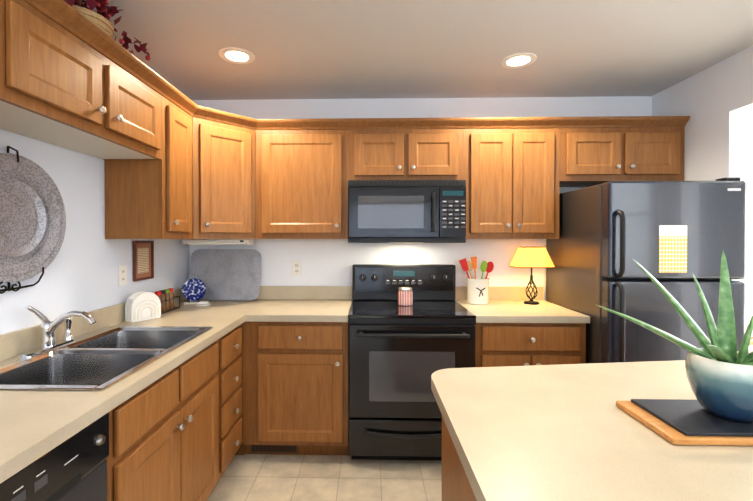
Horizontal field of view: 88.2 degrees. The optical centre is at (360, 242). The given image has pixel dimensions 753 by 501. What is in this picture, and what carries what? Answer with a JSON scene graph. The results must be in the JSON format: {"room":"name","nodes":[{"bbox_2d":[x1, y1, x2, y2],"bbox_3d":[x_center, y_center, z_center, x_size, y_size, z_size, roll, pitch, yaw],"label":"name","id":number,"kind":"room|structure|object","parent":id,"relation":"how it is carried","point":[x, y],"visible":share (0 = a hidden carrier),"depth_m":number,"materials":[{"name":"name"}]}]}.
{"room":"kitchen","nodes":[
{"label":"kitchen","id":0,"kind":"room"},
{"bbox_2d":[0,129,188,333],"bbox_3d":[-1.457,0.150,-0.039,0.120,2.440,6.330,0,0,1],"label":"wall","id":1,"kind":"structure","parent":0,"point":[80,272],"depth_m":1.87,"materials":[{"name":"white paint"}]},
{"bbox_2d":[0,146,65,293],"bbox_3d":[-1.333,-0.089,1.491,0.048,0.564,0.490,0,0,1],"label":"decorative plate","id":2,"kind":"object","parent":1,"relation":"attached to","point":[32,221],"depth_m":1.55,"materials":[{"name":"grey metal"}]},
{"bbox_2d":[0,0,161,159],"bbox_3d":[-1.177,-0.596,1.575,0.357,0.335,0.914,0,0,1],"label":"upper cabinet","id":3,"kind":"object","parent":1,"relation":"attached to","point":[60,86],"visible":1,"depth_m":1.43,"materials":[{"name":"brown wood"}]},
{"bbox_2d":[64,0,149,60],"bbox_3d":[-1.168,-0.901,1.521,0.257,0.273,0.884,0,0,1],"label":"flower basket","id":4,"kind":"object","parent":3,"relation":"on","point":[103,15],"visible":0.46,"depth_m":1.64,"materials":[{"name":"wicker"}]},
{"bbox_2d":[118,265,126,285],"bbox_3d":[-1.338,0.186,2.184,0.006,0.116,0.072,0,0,1],"label":"electrical outlet","id":5,"kind":"object","parent":1,"relation":"attached to","point":[122,275],"visible":1,"depth_m":2.18,"materials":[{"name":"white plastic"}]},
{"bbox_2d":[133,241,153,280],"bbox_3d":[-1.329,0.111,2.378,0.016,0.238,0.200,0,0,1],"label":"picture frame","id":6,"kind":"object","parent":1,"relation":"attached to","point":[143,260],"visible":1,"depth_m":2.38,"materials":[{"name":"brown wood"}]},
{"bbox_2d":[105,96,192,238],"bbox_3d":[-1.162,-0.394,2.209,0.357,0.750,0.349,0,0,1],"label":"upper cabinet","id":7,"kind":"object","parent":1,"relation":"attached to","point":[148,199],"visible":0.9,"depth_m":2.04,"materials":[{"name":"brown wood"}]},
{"bbox_2d":[207,454,441,500],"bbox_3d":[2.295,1.393,0.838,7.580,0.060,8.240,0,0,1],"label":"floor","id":8,"kind":"structure","parent":0,"point":[257,477],"depth_m":2.21,"materials":[{"name":"tile"}]},
{"bbox_2d":[0,412,108,500],"bbox_3d":[-1.033,0.929,0.863,0.598,0.868,0.596,0,0,1],"label":"dishwasher","id":9,"kind":"object","parent":8,"relation":"on","point":[73,468],"visible":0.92,"depth_m":1.00,"materials":[{"name":"black metal"}]},
{"bbox_2d":[106,340,217,500],"bbox_3d":[-1.029,0.922,1.598,0.652,0.869,0.868,0,0,1],"label":"base cabinet","id":10,"kind":"object","parent":8,"relation":"on","point":[163,438],"visible":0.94,"depth_m":1.51,"materials":[{"name":"brown wood"}]},
{"bbox_2d":[218,325,241,480],"bbox_3d":[-1.014,0.917,2.216,0.652,0.869,0.365,0,0,1],"label":"drawers","id":11,"kind":"object","parent":8,"relation":"on","point":[229,394],"visible":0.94,"depth_m":2.14,"materials":[{"name":"brown wood"}]},
{"bbox_2d":[235,322,270,454],"bbox_3d":[-1.019,0.913,2.700,0.619,0.868,0.599,0,0,1],"label":"base cabinet","id":12,"kind":"object","parent":8,"relation":"on","point":[256,336],"depth_m":2.39,"materials":[{"name":"brown wood"}]},
{"bbox_2d":[0,286,267,483],"bbox_3d":[-1.028,0.417,1.477,0.660,0.140,3.037,0,0,1],"label":"countertop","id":13,"kind":"structure","parent":12,"relation":"on","point":[35,425],"depth_m":1.18,"materials":[{"name":"laminate"}]},
{"bbox_2d":[0,305,212,390],"bbox_3d":[-1.050,0.436,1.594,0.560,0.377,0.830,0,0,1],"label":"sink","id":14,"kind":"object","parent":13,"relation":"in","point":[102,358],"visible":0.65,"depth_m":1.57,"materials":[{"name":"silver metal"}]},
{"bbox_2d":[125,291,160,322],"bbox_3d":[-1.236,0.361,2.212,0.075,0.158,0.165,0,1,33],"label":"napkin holder","id":15,"kind":"object","parent":13,"relation":"on","point":[141,305],"visible":1,"depth_m":2.18,"materials":[{"name":"white ceramic"}]},
{"bbox_2d":[155,288,179,313],"bbox_3d":[-1.242,0.370,2.476,0.065,0.136,0.245,0,0,1],"label":"spice rack","id":16,"kind":"object","parent":13,"relation":"on","point":[166,297],"visible":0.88,"depth_m":2.47,"materials":[{"name":"black"}]},
{"bbox_2d":[196,301,209,305],"bbox_3d":[-1.087,0.424,2.683,0.080,0.025,0.055,0,0,1],"label":"dish","id":17,"kind":"object","parent":13,"relation":"on","point":[203,303],"visible":1,"depth_m":2.66,"materials":[{"name":"white ceramic"}]},
{"bbox_2d":[173,288,184,297],"bbox_3d":[-1.015,0.407,2.662,0.510,0.140,0.667,0,0,1],"label":"countertop","id":18,"kind":"structure","parent":12,"relation":"on","point":[178,292],"depth_m":2.79,"materials":[{"name":"laminate"}]},
{"bbox_2d":[182,278,205,303],"bbox_3d":[-1.183,0.346,2.768,0.143,0.178,0.105,0,0,1],"label":"plate","id":19,"kind":"object","parent":18,"relation":"on","point":[193,290],"visible":0.94,"depth_m":2.76,"materials":[{"name":"blue ceramic"}]},
{"bbox_2d":[189,249,261,300],"bbox_3d":[-1.022,0.243,2.923,0.540,0.380,0.086,0,0,1],"label":"tray","id":20,"kind":"object","parent":18,"relation":"on","point":[229,274],"visible":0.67,"depth_m":2.93,"materials":[{"name":"grey metal"}]},
{"bbox_2d":[251,445,297,452],"bbox_3d":[-0.548,1.298,2.463,0.300,0.073,0.007,0,0,1],"label":"air vent grille","id":21,"kind":"object","parent":12,"relation":"attached to","point":[276,448],"visible":0.58,"depth_m":2.46,"materials":[{"name":"brown metal"}]},
{"bbox_2d":[248,286,351,321],"bbox_3d":[-0.370,0.407,2.647,0.600,0.140,0.667,0,0,1],"label":"countertop","id":22,"kind":"structure","parent":12,"relation":"on","point":[277,303],"depth_m":2.72,"materials":[{"name":"laminate"}]},
{"bbox_2d":[348,264,475,460],"bbox_3d":[0.313,0.759,2.603,0.762,1.178,0.694,0,0,1],"label":"range","id":23,"kind":"object","parent":8,"relation":"on","point":[399,355],"visible":0.96,"depth_m":2.32,"materials":[{"name":"black metal"}]},
{"bbox_2d":[398,287,412,305],"bbox_3d":[0.308,0.371,2.677,0.102,0.119,0.102,0,0,1],"label":"candle jar","id":24,"kind":"object","parent":23,"relation":"on","point":[405,296],"visible":1,"depth_m":2.63,"materials":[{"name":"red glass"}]},
{"bbox_2d":[441,416,474,500],"bbox_3d":[1.169,0.935,0.043,1.882,0.869,2.325,0,0,1],"label":"kitchen island","id":25,"kind":"object","parent":8,"relation":"on","point":[454,485],"depth_m":1.08,"materials":[{"name":"wood"}]},
{"bbox_2d":[431,360,752,500],"bbox_3d":[1.162,0.478,0.223,1.904,0.040,2.732,0,0,1],"label":"island countertop","id":26,"kind":"structure","parent":25,"relation":"on","point":[559,432],"depth_m":0.89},
{"bbox_2d":[616,399,752,445],"bbox_3d":[0.975,0.439,0.959,0.555,0.024,0.205,0,0,1],"label":"slate board","id":27,"kind":"object","parent":26,"relation":"on","point":[682,422],"visible":0.92,"depth_m":0.92,"materials":[{"name":"black stone"}]},
{"bbox_2d":[597,250,752,421],"bbox_3d":[0.929,0.223,0.928,0.531,0.406,0.389,0,0,1],"label":"aloe plant","id":28,"kind":"object","parent":27,"relation":"on","point":[719,370],"visible":1,"depth_m":0.96,"materials":[{"name":"green plant"}]},
{"bbox_2d":[475,323,585,366],"bbox_3d":[1.031,0.913,2.626,0.668,0.869,0.652,0,0,1],"label":"base cabinet","id":29,"kind":"object","parent":8,"relation":"on","point":[512,344],"visible":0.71,"depth_m":2.33,"materials":[{"name":"brown wood"}]},
{"bbox_2d":[455,286,589,322],"bbox_3d":[1.033,0.408,2.628,0.671,0.140,0.638,0,0,1],"label":"countertop","id":30,"kind":"structure","parent":29,"relation":"on","point":[505,304],"depth_m":2.53,"materials":[{"name":"laminate"}]},
{"bbox_2d":[459,257,493,304],"bbox_3d":[0.824,0.270,2.761,0.256,0.331,0.159,0,0,1],"label":"utensil crock","id":31,"kind":"object","parent":30,"relation":"on","point":[477,290],"visible":1,"depth_m":2.73,"materials":[{"name":"white ceramic"}]},
{"bbox_2d":[509,247,554,304],"bbox_3d":[1.215,0.234,2.760,0.253,0.403,0.174,0,0,1],"label":"lamp","id":32,"kind":"object","parent":30,"relation":"on","point":[531,257],"visible":1,"depth_m":2.70,"materials":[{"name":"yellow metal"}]},
{"bbox_2d":[546,177,745,363],"bbox_3d":[1.745,0.495,2.489,0.738,1.708,0.830,0,0,1],"label":"fridge","id":33,"kind":"object","parent":8,"relation":"on","point":[671,237],"visible":0.56,"depth_m":2.13,"materials":[{"name":"grey metal"}]},
{"bbox_2d":[748,320,752,352],"bbox_3d":[3.780,1.040,3.581,1.040,0.600,0.400,0,0,1],"label":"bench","id":34,"kind":"object","parent":8,"relation":"on","point":[750,350],"depth_m":3.56,"materials":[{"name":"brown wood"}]},
{"bbox_2d":[76,0,752,151],"bbox_3d":[2.295,-1.107,0.817,7.580,0.060,8.240,0,0,1],"label":"ceiling","id":35,"kind":"structure","parent":0,"point":[339,49],"depth_m":2.14,"materials":[{"name":"white paint"}]},
{"bbox_2d":[219,47,254,63],"bbox_3d":[-0.722,-1.087,2.269,0.204,0.003,0.204,0,0,1],"label":"recessed light","id":36,"kind":"object","parent":35,"relation":"in","point":[236,55],"visible":1,"depth_m":2.26,"materials":[{"name":"white glass"}]},
{"bbox_2d":[500,53,536,68],"bbox_3d":[0.947,-1.087,2.329,0.204,0.003,0.204,0,0,1],"label":"recessed light","id":37,"kind":"object","parent":35,"relation":"in","point":[517,60],"visible":1,"depth_m":2.32,"materials":[{"name":"white glass"}]},
{"bbox_2d":[189,96,651,300],"bbox_3d":[0.491,0.124,3.021,3.630,2.440,0.120,0,0,1],"label":"wall","id":38,"kind":"structure","parent":0,"point":[327,262],"depth_m":2.96,"materials":[{"name":"white paint"}]},
{"bbox_2d":[192,117,255,238],"bbox_3d":[-1.026,-0.398,2.686,0.606,0.750,0.606,0,0,1],"label":"upper cabinet","id":39,"kind":"object","parent":38,"relation":"attached to","point":[224,178],"visible":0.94,"depth_m":2.50,"materials":[{"name":"brown wood"}]},
{"bbox_2d":[182,239,252,244],"bbox_3d":[-1.025,-0.002,2.800,0.474,0.040,0.114,0,0,1],"label":"under-cabinet light","id":40,"kind":"object","parent":39,"relation":"attached to","point":[217,241],"visible":1,"depth_m":2.75,"materials":[{"name":"white plastic"}]},
{"bbox_2d":[24,0,689,129],"bbox_3d":[0.543,-0.795,1.642,3.213,0.060,2.032,0,0,1],"label":"crown molding","id":41,"kind":"structure","parent":39,"relation":"on","point":[66,16],"depth_m":2.58,"materials":[{"name":"brown wood"}]},
{"bbox_2d":[292,261,300,275],"bbox_3d":[-0.490,0.200,2.977,0.072,0.116,0.008,0,0,1],"label":"electrical outlet","id":42,"kind":"object","parent":38,"relation":"attached to","point":[296,268],"visible":1,"depth_m":2.98,"materials":[{"name":"white plastic"}]},
{"bbox_2d":[256,129,347,238],"bbox_3d":[-0.402,-0.399,2.796,0.634,0.750,0.357,0,0,1],"label":"upper cabinet","id":43,"kind":"object","parent":38,"relation":"attached to","point":[301,184],"visible":1,"depth_m":2.66,"materials":[{"name":"brown wood"}]},
{"bbox_2d":[348,129,463,179],"bbox_3d":[0.311,-0.595,2.777,0.789,0.358,0.357,0,0,1],"label":"upper cabinet","id":44,"kind":"object","parent":38,"relation":"attached to","point":[405,154],"visible":0.85,"depth_m":2.64,"materials":[{"name":"brown wood"}]},
{"bbox_2d":[348,180,465,242],"bbox_3d":[0.310,-0.204,2.743,0.778,0.418,0.433,0,0,1],"label":"over-the-range microwave","id":45,"kind":"object","parent":44,"relation":"attached to","point":[406,211],"visible":1,"depth_m":2.56,"materials":[{"name":"black"}]},
{"bbox_2d":[464,128,559,238],"bbox_3d":[1.028,-0.399,2.762,0.643,0.750,0.357,0,0,1],"label":"upper cabinet","id":46,"kind":"object","parent":38,"relation":"attached to","point":[512,177],"visible":0.94,"depth_m":2.62,"materials":[{"name":"brown wood"}]},
{"bbox_2d":[559,127,684,186],"bbox_3d":[1.763,-0.594,2.743,0.827,0.358,0.357,0,0,1],"label":"upper cabinet","id":47,"kind":"object","parent":38,"relation":"attached to","point":[589,157],"visible":0.94,"depth_m":2.60,"materials":[{"name":"brown wood"}]},
{"bbox_2d":[652,45,752,333],"bbox_3d":[2.195,0.143,0.830,0.120,2.440,8.000,0,0,1],"label":"wall","id":48,"kind":"structure","parent":0,"point":[714,102],"depth_m":2.35,"materials":[{"name":"white paint"}]},
{"bbox_2d":[749,152,752,346],"bbox_3d":[4.205,0.109,4.844,3.710,2.440,0.120,0,0,1],"label":"window","id":49,"kind":"structure","parent":0,"point":[751,283],"depth_m":4.77,"materials":[{"name":"white"}]}
]}

